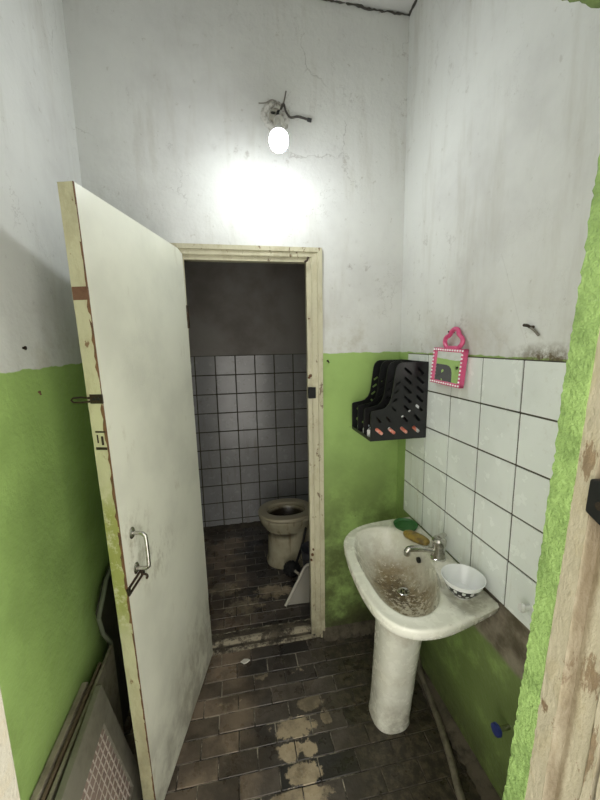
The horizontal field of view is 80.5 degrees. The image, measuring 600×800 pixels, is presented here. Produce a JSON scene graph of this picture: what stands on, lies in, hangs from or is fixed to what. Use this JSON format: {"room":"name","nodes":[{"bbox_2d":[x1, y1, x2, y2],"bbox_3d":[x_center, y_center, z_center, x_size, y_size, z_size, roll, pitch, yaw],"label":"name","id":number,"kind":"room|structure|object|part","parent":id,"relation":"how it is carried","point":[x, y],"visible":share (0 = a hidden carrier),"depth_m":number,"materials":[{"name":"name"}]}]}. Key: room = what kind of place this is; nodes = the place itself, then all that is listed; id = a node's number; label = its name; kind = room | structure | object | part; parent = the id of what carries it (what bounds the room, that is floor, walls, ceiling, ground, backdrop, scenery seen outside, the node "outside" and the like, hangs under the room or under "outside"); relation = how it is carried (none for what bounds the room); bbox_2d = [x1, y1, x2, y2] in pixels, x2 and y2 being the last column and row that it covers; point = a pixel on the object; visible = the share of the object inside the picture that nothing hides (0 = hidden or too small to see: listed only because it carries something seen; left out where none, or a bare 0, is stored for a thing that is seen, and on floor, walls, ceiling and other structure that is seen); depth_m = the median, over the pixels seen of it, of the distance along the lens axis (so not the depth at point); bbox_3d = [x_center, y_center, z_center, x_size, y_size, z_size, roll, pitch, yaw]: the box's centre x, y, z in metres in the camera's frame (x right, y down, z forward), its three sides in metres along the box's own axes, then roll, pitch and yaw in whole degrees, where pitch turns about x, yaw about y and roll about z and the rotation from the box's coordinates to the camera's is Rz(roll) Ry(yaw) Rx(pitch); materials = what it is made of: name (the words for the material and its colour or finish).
{"room":"public restroom","nodes":[
{"label":"public restroom","id":0,"kind":"room"},
{"bbox_2d":[0,0,109,799],"bbox_3d":[-0.810,-0.011,0.923,0.120,3.110,1.540,-3,9,-11],"label":"wall","id":1,"kind":"structure","parent":0,"point":[55,562],"depth_m":1.06,"materials":[{"name":"paint"}]},
{"bbox_2d":[62,0,408,627],"bbox_3d":[-0.189,-0.155,1.743,1.415,3.110,0.100,-3,9,-11],"label":"wall","id":2,"kind":"structure","parent":0,"point":[171,132],"depth_m":1.55,"materials":[{"name":"paint"}]},
{"bbox_2d":[57,181,212,799],"bbox_3d":[-0.509,0.394,1.375,0.146,2.015,0.688,0,9,8],"label":"door","id":3,"kind":"structure","parent":2,"relation":"in","point":[128,286],"depth_m":1.20,"materials":[{"name":"white wood"}]},
{"bbox_3d":[-0.576,-0.280,0.930,0.044,0.034,0.006,0,9,5],"label":"rust plate","id":4,"kind":"part","parent":3,"relation":"part of","materials":[{"name":"metal"}]},
{"bbox_3d":[-0.496,0.473,1.111,0.050,0.133,0.013,0,9,5],"label":"pull handle","id":5,"kind":"part","parent":3,"relation":"part of","materials":[{"name":"silver metal"}]},
{"bbox_2d":[170,243,324,637],"bbox_3d":[-0.230,0.316,1.800,0.702,2.063,0.119,-3,9,-11],"label":"trim","id":6,"kind":"structure","parent":2,"relation":"attached to","point":[311,257],"depth_m":1.74,"materials":[{"name":"paint"}]},
{"bbox_2d":[211,618,320,655],"bbox_3d":[-0.220,1.323,1.978,0.692,0.058,0.132,-3,9,-11],"label":"threshold","id":7,"kind":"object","parent":2,"relation":"attached to","point":[268,635],"depth_m":1.96,"materials":[{"name":"beige wood"}]},
{"bbox_2d":[260,99,289,130],"bbox_3d":[-0.106,-1.234,1.531,0.129,0.128,0.022,-3,9,-11],"label":"junction box","id":8,"kind":"object","parent":2,"relation":"attached to","point":[268,121],"visible":0.74,"depth_m":1.53,"materials":[{"name":"paint"}]},
{"bbox_2d":[259,91,311,122],"bbox_3d":[-0.063,-1.266,1.528,0.229,0.115,0.022,-2,9,-4],"label":"cable","id":9,"kind":"object","parent":8,"relation":"attached to","point":[283,103],"visible":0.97,"depth_m":1.52,"materials":[{"name":"black plastic"}]},
{"bbox_2d":[269,110,287,152],"bbox_3d":[-0.075,-1.080,1.410,0.070,0.285,0.311,-1,9,3],"label":"light bulb","id":10,"kind":"object","parent":2,"relation":"attached to","point":[278,139],"visible":1,"depth_m":1.29,"materials":[{"name":"white glass"}]},
{"bbox_3d":[-0.078,-0.957,1.312,0.070,0.074,0.076,-3,9,-11],"label":"globe","id":11,"kind":"part","parent":10,"relation":"part of","materials":[{"name":"white glass"}]},
{"bbox_2d":[323,619,374,641],"bbox_3d":[0.339,1.298,1.998,0.425,0.061,0.055,-3,9,-11],"label":"baseboard","id":12,"kind":"structure","parent":2,"relation":"attached to","point":[356,629],"depth_m":1.98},
{"bbox_2d":[184,261,308,526],"bbox_3d":[-0.353,-0.189,3.093,1.338,2.750,0.110,-3,9,-11],"label":"wall","id":13,"kind":"structure","parent":0,"point":[247,330],"depth_m":3.03,"materials":[{"name":"tile"}]},
{"bbox_2d":[203,521,262,531],"bbox_3d":[-0.313,1.123,3.220,1.138,0.038,0.084,-3,9,-11],"label":"baseboard","id":14,"kind":"structure","parent":13,"relation":"attached to","point":[254,524],"depth_m":3.17,"materials":[{"name":"tile"}]},
{"bbox_2d":[204,526,309,633],"bbox_3d":[-0.203,1.250,2.667,1.138,0.060,1.235,-3,9,-11],"label":"floor","id":15,"kind":"structure","parent":0,"point":[245,592],"depth_m":2.42,"materials":[{"name":"tile"}]},
{"bbox_2d":[258,498,308,568],"bbox_3d":[0.006,0.818,2.671,0.645,0.785,0.372,-3,9,-11],"label":"toilet","id":16,"kind":"object","parent":15,"relation":"on","point":[285,520],"visible":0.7,"depth_m":2.58,"materials":[{"name":"ceramic"}]},
{"bbox_3d":[-0.109,0.820,2.645,0.410,0.026,0.364,-3,9,-11],"label":"seat","id":17,"kind":"part","parent":16,"relation":"part of","materials":[{"name":"ceramic"}]},
{"bbox_2d":[283,527,306,576],"bbox_3d":[-0.033,1.071,2.489,0.180,0.339,0.104,-3,9,-11],"label":"toilet brush","id":18,"kind":"object","parent":15,"relation":"on","point":[290,566],"visible":0.92,"depth_m":2.48,"materials":[{"name":"black plastic"}]},
{"bbox_3d":[0.004,1.037,2.497,0.103,0.276,0.019,-5,10,-20],"label":"handle","id":19,"kind":"part","parent":18,"relation":"part of","materials":[{"name":"black plastic"}]},
{"bbox_2d":[284,563,309,606],"bbox_3d":[0.073,1.169,2.277,0.373,0.209,0.127,-3,9,-11],"label":"dustpan","id":20,"kind":"object","parent":15,"relation":"on","point":[300,592],"visible":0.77,"depth_m":2.25,"materials":[{"name":"plastic"}]},
{"bbox_2d":[300,541,308,566],"bbox_3d":[0.093,1.130,2.450,0.184,0.235,0.178,-3,9,-11],"label":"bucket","id":21,"kind":"object","parent":15,"relation":"on","point":[305,546],"visible":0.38,"depth_m":2.43,"materials":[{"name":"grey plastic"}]},
{"bbox_2d":[124,633,480,799],"bbox_3d":[0.009,1.498,1.115,1.415,0.060,1.700,-3,9,-11],"label":"floor","id":22,"kind":"structure","parent":0,"point":[293,721],"depth_m":1.48,"materials":[{"name":"tile"}]},
{"bbox_2d":[30,682,87,799],"bbox_3d":[-0.671,1.261,0.922,0.024,0.490,0.705,-3,9,-11],"label":"plank","id":23,"kind":"object","parent":22,"relation":"on","point":[37,794],"visible":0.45,"depth_m":1.03,"materials":[{"name":"brown wood"}]},
{"bbox_2d":[41,662,101,799],"bbox_3d":[-0.659,1.257,0.965,0.015,0.484,0.785,-3,9,-11],"label":"plank","id":24,"kind":"object","parent":22,"relation":"on","point":[71,732],"visible":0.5,"depth_m":1.06,"materials":[{"name":"brown wood"}]},
{"bbox_2d":[47,645,123,799],"bbox_3d":[-0.648,1.249,1.002,0.016,0.488,0.855,-3,9,-11],"label":"plank","id":25,"kind":"object","parent":22,"relation":"on","point":[106,677],"visible":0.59,"depth_m":1.29,"materials":[{"name":"wood"}]},
{"bbox_2d":[55,685,141,799],"bbox_3d":[-0.556,1.241,0.960,0.137,0.512,0.690,-3,9,-11],"label":"mesh panel","id":26,"kind":"object","parent":22,"relation":"on","point":[102,765],"visible":0.96,"depth_m":1.11,"materials":[{"name":"grey paint"}]},
{"bbox_2d":[95,565,129,729],"bbox_3d":[-0.772,1.038,1.498,0.025,0.751,0.323,-3,9,-11],"label":"panel","id":27,"kind":"object","parent":22,"relation":"on","point":[106,612],"visible":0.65,"depth_m":1.46,"materials":[{"name":"grey"}]},
{"bbox_2d":[241,659,249,663],"bbox_3d":[-0.283,1.349,1.830,0.037,0.014,0.032,6,12,38],"label":"paper scrap","id":28,"kind":"object","parent":22,"relation":"on","point":[244,661],"visible":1,"depth_m":1.83,"materials":[{"name":"grey paper"}]},
{"bbox_2d":[344,517,498,733],"bbox_3d":[0.411,1.016,1.467,0.427,0.765,0.672,-3,9,-11],"label":"basin","id":29,"kind":"object","parent":22,"relation":"on","point":[409,599],"visible":0.88,"depth_m":1.44,"materials":[{"name":"ceramic"}]},
{"bbox_2d":[393,518,417,530],"bbox_3d":[0.497,0.590,1.667,0.111,0.016,0.113,-3,9,-11],"label":"soap dish","id":30,"kind":"object","parent":29,"relation":"on","point":[403,524],"visible":0.92,"depth_m":1.68,"materials":[{"name":"green plastic"}]},
{"bbox_2d":[403,530,429,545],"bbox_3d":[0.509,0.601,1.552,0.056,0.026,0.124,-8,11,-36],"label":"soap bar","id":31,"kind":"object","parent":29,"relation":"on","point":[416,537],"visible":1,"depth_m":1.53,"materials":[{"name":"yellow"}]},
{"bbox_2d":[404,532,446,561],"bbox_3d":[0.505,0.590,1.410,0.176,0.100,0.063,-3,9,-11],"label":"tap","id":32,"kind":"object","parent":29,"relation":"on","point":[439,542],"visible":1,"depth_m":1.41,"materials":[{"name":"silver metal"}]},
{"bbox_3d":[0.482,0.600,1.417,0.129,0.038,0.025,-1,9,-1],"label":"spout","id":33,"kind":"part","parent":32,"relation":"part of","materials":[{"name":"silver metal"}]},
{"bbox_3d":[0.560,0.559,1.414,0.065,0.042,0.056,-3,9,-11],"label":"lever","id":34,"kind":"part","parent":32,"relation":"part of","materials":[{"name":"silver metal"}]},
{"bbox_2d":[441,563,485,599],"bbox_3d":[0.564,0.641,1.227,0.143,0.070,0.143,-3,9,-11],"label":"bowl","id":35,"kind":"object","parent":29,"relation":"on","point":[465,582],"visible":1,"depth_m":1.25,"materials":[{"name":"ceramic"}]},
{"bbox_2d":[324,0,416,15],"bbox_3d":[-0.086,-1.625,0.809,1.655,0.115,1.540,-3,9,-11],"label":"ceiling","id":36,"kind":"structure","parent":0,"point":[396,7],"depth_m":1.53,"materials":[{"name":"paint"}]},
{"bbox_2d":[396,0,599,799],"bbox_3d":[0.692,-0.084,1.204,0.130,3.110,1.540,-3,9,-11],"label":"wall","id":37,"kind":"structure","parent":0,"point":[503,123],"depth_m":1.17,"materials":[{"name":"paint"}]},
{"bbox_2d":[352,359,428,441],"bbox_3d":[0.411,-0.011,1.658,0.265,0.340,0.244,-3,9,-11],"label":"rack","id":38,"kind":"object","parent":37,"relation":"attached to","point":[404,384],"visible":0.99,"depth_m":1.56,"materials":[{"name":"black plastic"}]},
{"bbox_3d":[0.387,-0.030,1.774,0.263,0.338,0.004,-3,9,-11],"label":"panel","id":39,"kind":"part","parent":38,"relation":"part of","materials":[{"name":"black plastic"}]},
{"bbox_2d":[375,426,418,434],"bbox_3d":[0.435,0.140,1.592,0.226,0.050,0.050,-3,9,-11],"label":"toothpaste tube","id":40,"kind":"object","parent":38,"relation":"in","point":[377,430],"visible":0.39,"depth_m":1.57,"materials":[{"name":"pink plastic"}]},
{"bbox_3d":[0.538,-0.018,1.682,0.005,0.338,0.240,-3,9,-11],"label":"panel","id":41,"kind":"part","parent":38,"relation":"part of","materials":[{"name":"black plastic"}]},
{"bbox_2d":[417,654,465,799],"bbox_3d":[0.583,1.352,1.425,0.043,0.104,0.751,-1,9,2],"label":"pipe","id":42,"kind":"object","parent":37,"relation":"attached to","point":[448,751],"visible":0.84,"depth_m":1.45,"materials":[{"name":"grey metal"}]},
{"bbox_2d":[415,667,500,799],"bbox_3d":[0.636,1.388,1.437,0.060,0.052,1.200,-3,9,-11],"label":"baseboard","id":43,"kind":"structure","parent":37,"relation":"attached to","point":[484,787],"depth_m":1.40,"materials":[{"name":"wood"}]},
{"bbox_2d":[491,722,510,737],"bbox_3d":[0.670,1.091,1.176,0.060,0.039,0.040,-3,9,-11],"label":"valve","id":44,"kind":"object","parent":37,"relation":"attached to","point":[497,730],"visible":1,"depth_m":1.17,"materials":[{"name":"blue plastic"}]},
{"bbox_3d":[0.652,1.092,1.172,0.022,0.039,0.040,-3,9,-11],"label":"knob","id":45,"kind":"part","parent":44,"relation":"part of","materials":[{"name":"blue plastic"}]},
{"bbox_2d":[518,603,531,612],"bbox_3d":[0.670,0.619,1.058,0.038,0.026,0.026,-3,9,-11],"label":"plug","id":46,"kind":"object","parent":37,"relation":"attached to","point":[522,608],"visible":1,"depth_m":1.05,"materials":[{"name":"white plastic"}]},
{"bbox_2d":[522,324,539,335],"bbox_3d":[0.659,-0.199,1.004,0.023,0.037,0.049,-3,9,-11],"label":"wall hook","id":47,"kind":"object","parent":37,"relation":"attached to","point":[531,327],"visible":1,"depth_m":1.00,"materials":[{"name":"metal"}]},
{"bbox_3d":[0.584,-0.261,1.366,0.031,0.013,0.006,-3,9,-11],"label":"nail","id":48,"kind":"object","parent":37,"relation":"attached to","visible":0},
{"bbox_2d":[430,327,468,388],"bbox_3d":[0.575,-0.169,1.373,0.037,0.226,0.204,-3,9,-11],"label":"mirror","id":49,"kind":"object","parent":48,"relation":"hanging from","point":[449,363],"visible":1,"depth_m":1.35,"materials":[{"name":"pink plastic"}]},
{"bbox_3d":[0.575,-0.130,1.379,0.013,0.121,0.172,-3,9,-11],"label":"glass","id":50,"kind":"part","parent":49,"relation":"part of","materials":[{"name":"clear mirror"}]},
{"bbox_3d":[0.576,-0.130,1.379,0.029,0.147,0.204,-3,9,-11],"label":"frame","id":51,"kind":"part","parent":49,"relation":"part of","materials":[{"name":"pink plastic"}]},
{"bbox_3d":[0.585,-0.233,1.346,0.022,0.091,0.127,-3,9,-11],"label":"loop handle","id":52,"kind":"part","parent":49,"relation":"part of","materials":[{"name":"pink plastic"}]},
{"bbox_3d":[0.071,0.055,0.412,1.415,3.110,0.155,-3,9,-11],"label":"wall","id":53,"kind":"structure","parent":0,"visible":0},
{"bbox_2d":[0,689,19,799],"bbox_3d":[-0.394,0.549,0.396,0.060,2.097,0.167,-3,9,-11],"label":"trim","id":54,"kind":"structure","parent":53,"relation":"attached to","point":[9,790],"depth_m":0.46,"materials":[{"name":"paint"}]},
{"bbox_2d":[502,154,599,799],"bbox_3d":[0.433,0.493,0.616,0.192,2.107,0.041,-3,9,-11],"label":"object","id":55,"kind":"structure","parent":53,"relation":"attached to","point":[584,335],"depth_m":0.55,"materials":[{"name":"green paint"}]},
{"bbox_2d":[525,330,599,799],"bbox_3d":[0.450,0.517,0.533,0.189,2.087,0.136,-3,9,-11],"label":"trim","id":56,"kind":"structure","parent":53,"relation":"attached to","point":[565,759],"depth_m":0.54,"materials":[{"name":"paint"}]},
{"bbox_2d":[562,0,599,7],"bbox_3d":[0.003,-0.512,0.365,0.910,0.037,0.055,-3,9,-11],"label":"trim","id":57,"kind":"structure","parent":53,"relation":"attached to","point":[590,3],"depth_m":0.46,"materials":[{"name":"paint"}]},
{"bbox_2d":[586,479,599,524],"bbox_3d":[0.427,0.147,0.491,0.025,0.079,0.046,-3,9,-11],"label":"door lock","id":58,"kind":"object","parent":53,"relation":"attached to","point":[593,499],"visible":1,"depth_m":0.50,"materials":[{"name":"black metal"}]}
]}

